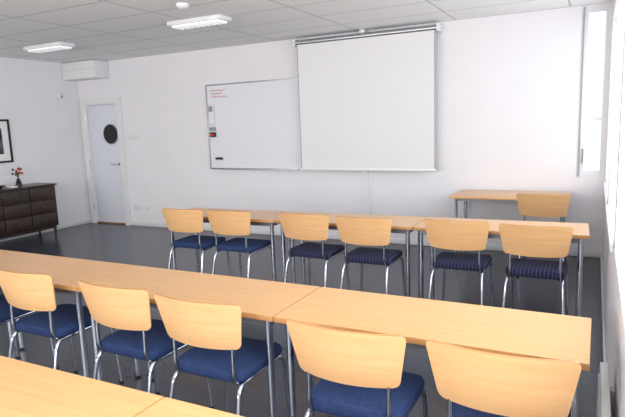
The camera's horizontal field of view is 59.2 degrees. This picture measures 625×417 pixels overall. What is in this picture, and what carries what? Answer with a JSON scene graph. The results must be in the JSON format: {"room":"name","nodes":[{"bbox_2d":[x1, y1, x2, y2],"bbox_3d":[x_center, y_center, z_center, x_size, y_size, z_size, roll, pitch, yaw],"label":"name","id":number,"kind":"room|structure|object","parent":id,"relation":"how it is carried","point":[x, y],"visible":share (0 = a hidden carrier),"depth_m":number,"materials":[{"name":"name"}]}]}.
{"room":"classroom","nodes":[
{"label":"classroom","id":0,"kind":"room"},
{"bbox_2d":[0,57,90,224],"bbox_3d":[-6.060,-0.411,5.553,0.200,2.700,9.000,2,10,27],"label":"wall","id":1,"kind":"structure","parent":0,"point":[46,133],"depth_m":8.80,"materials":[{"name":"paint"}]},
{"bbox_2d":[0,119,13,162],"bbox_3d":[-4.693,-0.962,7.952,0.019,0.640,0.720,2,10,27],"label":"picture frame","id":2,"kind":"object","parent":1,"relation":"attached to","point":[6,153],"visible":1,"depth_m":8.20,"materials":[{"name":"black plastic"}]},
{"bbox_2d":[0,219,90,241],"bbox_3d":[-5.922,0.893,5.696,0.013,0.069,8.980,2,10,27],"label":"baseboard","id":3,"kind":"structure","parent":1,"relation":"attached to","point":[81,222],"depth_m":9.07,"materials":[{"name":"white paint"}]},
{"bbox_2d":[57,92,62,98],"bbox_3d":[-4.107,-1.840,8.977,0.067,0.100,0.080,2,10,27],"label":"sensor","id":4,"kind":"object","parent":1,"relation":"attached to","point":[59,95],"visible":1,"depth_m":8.96,"materials":[{"name":"white plastic"}]},
{"bbox_2d":[0,222,602,416],"bbox_3d":[-2.384,1.151,3.927,8.340,0.150,9.400,2,10,27],"label":"floor","id":5,"kind":"structure","parent":0,"point":[147,246],"depth_m":5.15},
{"bbox_2d":[0,250,12,341],"bbox_3d":[-2.864,0.684,4.173,1.262,0.731,0.485,2,10,27],"label":"table","id":6,"kind":"object","parent":5,"relation":"on","point":[1,251],"visible":0.13,"depth_m":4.09,"materials":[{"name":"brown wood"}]},
{"bbox_2d":[0,183,58,239],"bbox_3d":[-4.527,0.137,7.845,0.456,0.810,1.790,2,10,27],"label":"sideboard","id":7,"kind":"object","parent":5,"relation":"on","point":[32,207],"visible":1,"depth_m":8.07,"materials":[{"name":"brown wood"}]},
{"bbox_2d":[11,167,22,186],"bbox_3d":[-4.324,-0.463,8.092,0.128,0.284,0.152,6,12,43],"label":"flower vase","id":8,"kind":"object","parent":7,"relation":"on","point":[18,181],"visible":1,"depth_m":8.09,"materials":[{"name":"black glass"}]},
{"bbox_2d":[0,294,58,368],"bbox_3d":[-2.046,0.701,3.538,0.484,0.833,0.538,2,10,27],"label":"chair","id":9,"kind":"object","parent":5,"relation":"on","point":[5,316],"visible":0.36,"depth_m":3.51,"materials":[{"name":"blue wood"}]},
{"bbox_2d":[0,269,123,383],"bbox_3d":[-1.517,0.721,3.281,0.484,0.833,0.538,2,10,26],"label":"chair","id":10,"kind":"object","parent":5,"relation":"on","point":[26,291],"visible":0.94,"depth_m":3.09,"materials":[{"name":"brown wood"}]},
{"bbox_2d":[0,251,140,377],"bbox_3d":[-1.740,0.733,3.593,1.262,0.731,0.485,2,10,27],"label":"table","id":11,"kind":"object","parent":5,"relation":"on","point":[66,272],"visible":0.6,"depth_m":3.44,"materials":[{"name":"brown wood"}]},
{"bbox_2d":[0,356,163,416],"bbox_3d":[-1.133,0.974,1.888,1.262,0.731,0.485,2,10,27],"label":"table","id":12,"kind":"object","parent":5,"relation":"on","point":[27,389],"visible":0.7,"depth_m":1.78,"materials":[{"name":"brown wood"}]},
{"bbox_2d":[78,280,213,408],"bbox_3d":[-0.888,0.751,2.939,0.484,0.833,0.538,3,10,28],"label":"chair","id":13,"kind":"object","parent":5,"relation":"on","point":[142,337],"visible":0.93,"depth_m":2.75,"materials":[{"name":"brown wood"}]},
{"bbox_2d":[136,397,243,416],"bbox_3d":[-0.005,1.022,1.315,1.262,0.731,0.485,2,10,27],"label":"table","id":14,"kind":"object","parent":5,"relation":"on","point":[166,407],"visible":1,"depth_m":1.66,"materials":[{"name":"brown wood"}]},
{"bbox_2d":[162,208,231,275],"bbox_3d":[-1.134,0.380,5.403,0.484,0.833,0.538,2,10,26],"label":"chair","id":15,"kind":"object","parent":5,"relation":"on","point":[177,220],"visible":0.86,"depth_m":5.21,"materials":[{"name":"brown wood"}]},
{"bbox_2d":[77,266,319,416],"bbox_3d":[-0.616,0.782,3.013,1.262,0.731,0.485,2,10,27],"label":"table","id":16,"kind":"object","parent":5,"relation":"on","point":[259,301],"visible":0.52,"depth_m":2.88,"materials":[{"name":"brown wood"}]},
{"bbox_2d":[154,293,289,416],"bbox_3d":[-0.420,0.776,2.667,0.484,0.833,0.538,2,10,27],"label":"chair","id":17,"kind":"object","parent":5,"relation":"on","point":[220,351],"visible":1,"depth_m":2.48,"materials":[{"name":"brown wood"}]},
{"bbox_2d":[163,207,296,283],"bbox_3d":[-0.798,0.408,5.479,1.262,0.731,0.485,2,10,25],"label":"table","id":18,"kind":"object","parent":5,"relation":"on","point":[257,217],"visible":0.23,"depth_m":5.30,"materials":[{"name":"brown wood"}]},
{"bbox_2d":[206,210,276,281],"bbox_3d":[-0.666,0.396,5.188,0.484,0.833,0.538,2,10,27],"label":"chair","id":19,"kind":"object","parent":5,"relation":"on","point":[221,222],"visible":0.95,"depth_m":5.00,"materials":[{"name":"brown wood"}]},
{"bbox_2d":[279,213,349,289],"bbox_3d":[0.024,0.422,4.859,0.484,0.833,0.538,3,10,28],"label":"chair","id":20,"kind":"object","parent":5,"relation":"on","point":[295,226],"visible":0.89,"depth_m":4.67,"materials":[{"name":"brown wood"}]},
{"bbox_2d":[275,212,426,297],"bbox_3d":[0.345,0.450,4.937,1.262,0.731,0.485,2,10,25],"label":"table","id":21,"kind":"object","parent":5,"relation":"on","point":[400,224],"visible":0.4,"depth_m":4.82,"materials":[{"name":"brown wood"}]},
{"bbox_2d":[286,319,427,416],"bbox_3d":[0.212,0.815,2.269,0.484,0.833,0.538,2,10,27],"label":"chair","id":22,"kind":"object","parent":5,"relation":"on","point":[362,374],"visible":1,"depth_m":2.08,"materials":[{"name":"brown wood"}]},
{"bbox_2d":[335,216,405,296],"bbox_3d":[0.496,0.447,4.586,0.484,0.833,0.538,2,10,27],"label":"chair","id":23,"kind":"object","parent":5,"relation":"on","point":[352,230],"visible":0.96,"depth_m":4.40,"materials":[{"name":"brown wood"}]},
{"bbox_2d":[273,287,591,416],"bbox_3d":[0.508,0.831,2.433,1.262,0.731,0.485,2,10,27],"label":"table","id":24,"kind":"object","parent":5,"relation":"on","point":[497,330],"visible":0.76,"depth_m":2.31,"materials":[{"name":"brown wood"}]},
{"bbox_2d":[424,219,493,306],"bbox_3d":[1.165,0.465,4.312,0.484,0.833,0.538,2,10,27],"label":"chair","id":25,"kind":"object","parent":5,"relation":"on","point":[443,234],"visible":0.92,"depth_m":4.12,"materials":[{"name":"brown wood"}]},
{"bbox_2d":[413,217,589,316],"bbox_3d":[1.488,0.493,4.395,1.262,0.731,0.485,2,10,25],"label":"table","id":26,"kind":"object","parent":5,"relation":"on","point":[581,230],"visible":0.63,"depth_m":4.33,"materials":[{"name":"brown wood"}]},
{"bbox_2d":[426,340,580,416],"bbox_3d":[0.706,0.836,2.017,0.484,0.833,0.538,2,10,27],"label":"chair","id":27,"kind":"object","parent":5,"relation":"on","point":[474,383],"visible":1,"depth_m":1.77,"materials":[{"name":"brown wood"}]},
{"bbox_2d":[450,189,570,260],"bbox_3d":[2.193,0.200,6.126,1.190,0.732,0.620,2,10,27],"label":"desk","id":28,"kind":"object","parent":5,"relation":"on","point":[465,195],"visible":0.44,"depth_m":6.07,"materials":[{"name":"brown wood"}]},
{"bbox_2d":[499,223,573,314],"bbox_3d":[1.636,0.492,4.028,0.484,0.833,0.538,2,10,27],"label":"chair","id":29,"kind":"object","parent":5,"relation":"on","point":[521,240],"visible":0.94,"depth_m":3.84,"materials":[{"name":"brown wood"}]},
{"bbox_2d":[516,193,570,277],"bbox_3d":[2.313,0.239,5.514,0.484,0.833,0.538,2,10,27],"label":"chair","id":30,"kind":"object","parent":5,"relation":"on","point":[534,205],"visible":0.66,"depth_m":5.27,"materials":[{"name":"brown wood"}]},
{"bbox_2d":[0,0,613,62],"bbox_3d":[-2.485,-1.664,3.493,8.340,0.150,9.400,2,10,27],"label":"ceiling","id":31,"kind":"structure","parent":0,"point":[104,30],"depth_m":5.91,"materials":[{"name":"tile"}]},
{"bbox_2d":[23,42,74,52],"bbox_3d":[-3.412,-2.081,7.132,0.700,0.068,0.240,2,10,27],"label":"ceiling lamp","id":32,"kind":"object","parent":31,"relation":"attached to","point":[48,47],"depth_m":7.04,"materials":[{"name":"white plastic"}]},
{"bbox_2d":[176,3,188,8],"bbox_3d":[-1.192,-1.852,5.048,0.120,0.044,0.120,2,10,27],"label":"smoke detector","id":33,"kind":"object","parent":31,"relation":"attached to","point":[178,5],"visible":1,"depth_m":5.01,"materials":[{"name":"white plastic"}]},
{"bbox_2d":[167,14,231,29],"bbox_3d":[-1.196,-1.955,5.794,0.690,0.068,0.220,2,10,27],"label":"ceiling lamp","id":34,"kind":"object","parent":31,"relation":"attached to","point":[219,19],"depth_m":5.71,"materials":[{"name":"white plastic"}]},
{"bbox_2d":[77,2,612,251],"bbox_3d":[-0.350,-0.956,7.751,8.340,2.700,0.200,2,10,27],"label":"wall","id":35,"kind":"structure","parent":0,"point":[508,86],"depth_m":6.67,"materials":[{"name":"paint"}]},
{"bbox_2d":[61,60,108,80],"bbox_3d":[-3.707,-2.244,8.972,0.745,0.272,0.300,2,10,27],"label":"box","id":36,"kind":"object","parent":35,"relation":"attached to","point":[85,70],"visible":1,"depth_m":8.84,"materials":[{"name":"white plastic"}]},
{"bbox_2d":[80,96,131,225],"bbox_3d":[-3.435,-0.795,9.336,0.920,2.120,0.259,2,10,27],"label":"door","id":37,"kind":"structure","parent":35,"relation":"in","point":[102,118],"depth_m":9.29,"materials":[{"name":"white paint"}]},
{"bbox_2d":[134,204,141,209],"bbox_3d":[-2.892,-0.019,9.100,0.160,0.090,0.015,2,10,27],"label":"wall outlet","id":38,"kind":"object","parent":35,"relation":"attached to","point":[136,207],"visible":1,"depth_m":9.09,"materials":[{"name":"white plastic"}]},
{"bbox_2d":[205,78,300,169],"bbox_3d":[-0.786,-1.169,7.781,1.736,1.238,0.074,2,10,27],"label":"whiteboard","id":39,"kind":"object","parent":35,"relation":"attached to","point":[257,123],"visible":0.82,"depth_m":7.81,"materials":[{"name":"white ceramic"}]},
{"bbox_2d":[208,103,215,136],"bbox_3d":[-1.483,-1.299,8.111,0.100,0.490,0.043,2,10,27],"label":"pen holder","id":40,"kind":"object","parent":39,"relation":"attached to","point":[211,112],"visible":1,"depth_m":8.09,"materials":[{"name":"white plastic"}]},
{"bbox_2d":[132,221,600,257],"bbox_3d":[0.084,0.378,7.635,6.959,0.069,0.013,2,10,27],"label":"baseboard","id":41,"kind":"structure","parent":35,"relation":"attached to","point":[596,254],"depth_m":7.12,"materials":[{"name":"white paint"}]},
{"bbox_2d":[292,22,441,172],"bbox_3d":[0.660,-1.337,6.946,1.920,1.769,0.178,2,10,27],"label":"projection screen","id":42,"kind":"object","parent":35,"relation":"attached to","point":[367,99],"visible":1,"depth_m":6.86,"materials":[{"name":"white fabric"}]},
{"bbox_2d":[369,171,372,214],"bbox_3d":[0.767,-0.071,7.196,0.080,0.902,0.029,2,10,27],"label":"cable conduit","id":43,"kind":"object","parent":35,"relation":"attached to","point":[371,199],"visible":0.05,"depth_m":7.18,"materials":[{"name":"white plastic"}]},
{"bbox_2d":[577,7,609,175],"bbox_3d":[2.998,-1.233,5.881,0.242,1.780,0.107,2,10,27],"label":"window","id":44,"kind":"structure","parent":35,"relation":"in","point":[607,9],"depth_m":5.88,"materials":[{"name":"white paint"}]},
{"bbox_2d":[602,0,624,416],"bbox_3d":[1.191,-0.103,1.867,0.200,2.700,9.000,2,10,27],"label":"wall","id":45,"kind":"structure","parent":0,"point":[613,264],"depth_m":2.92,"materials":[{"name":"paint"}]},
{"bbox_2d":[600,252,605,361],"bbox_3d":[1.138,1.193,2.107,0.013,0.069,8.980,2,10,27],"label":"baseboard","id":46,"kind":"structure","parent":45,"relation":"attached to","point":[602,293],"depth_m":4.14,"materials":[{"name":"white paint"}]},
{"bbox_2d":[596,362,614,416],"bbox_3d":[0.917,0.984,1.712,0.061,0.420,1.550,2,10,27],"label":"radiator","id":47,"kind":"object","parent":45,"relation":"attached to","point":[605,392],"visible":1,"depth_m":2.17,"materials":[{"name":"white metal"}]},
{"bbox_2d":[603,181,613,252],"bbox_3d":[2.368,-0.029,4.431,0.019,0.028,3.350,2,10,27],"label":"sill","id":48,"kind":"structure","parent":45,"relation":"attached to","point":[611,247],"depth_m":3.64,"materials":[{"name":"white paint"}]}
]}

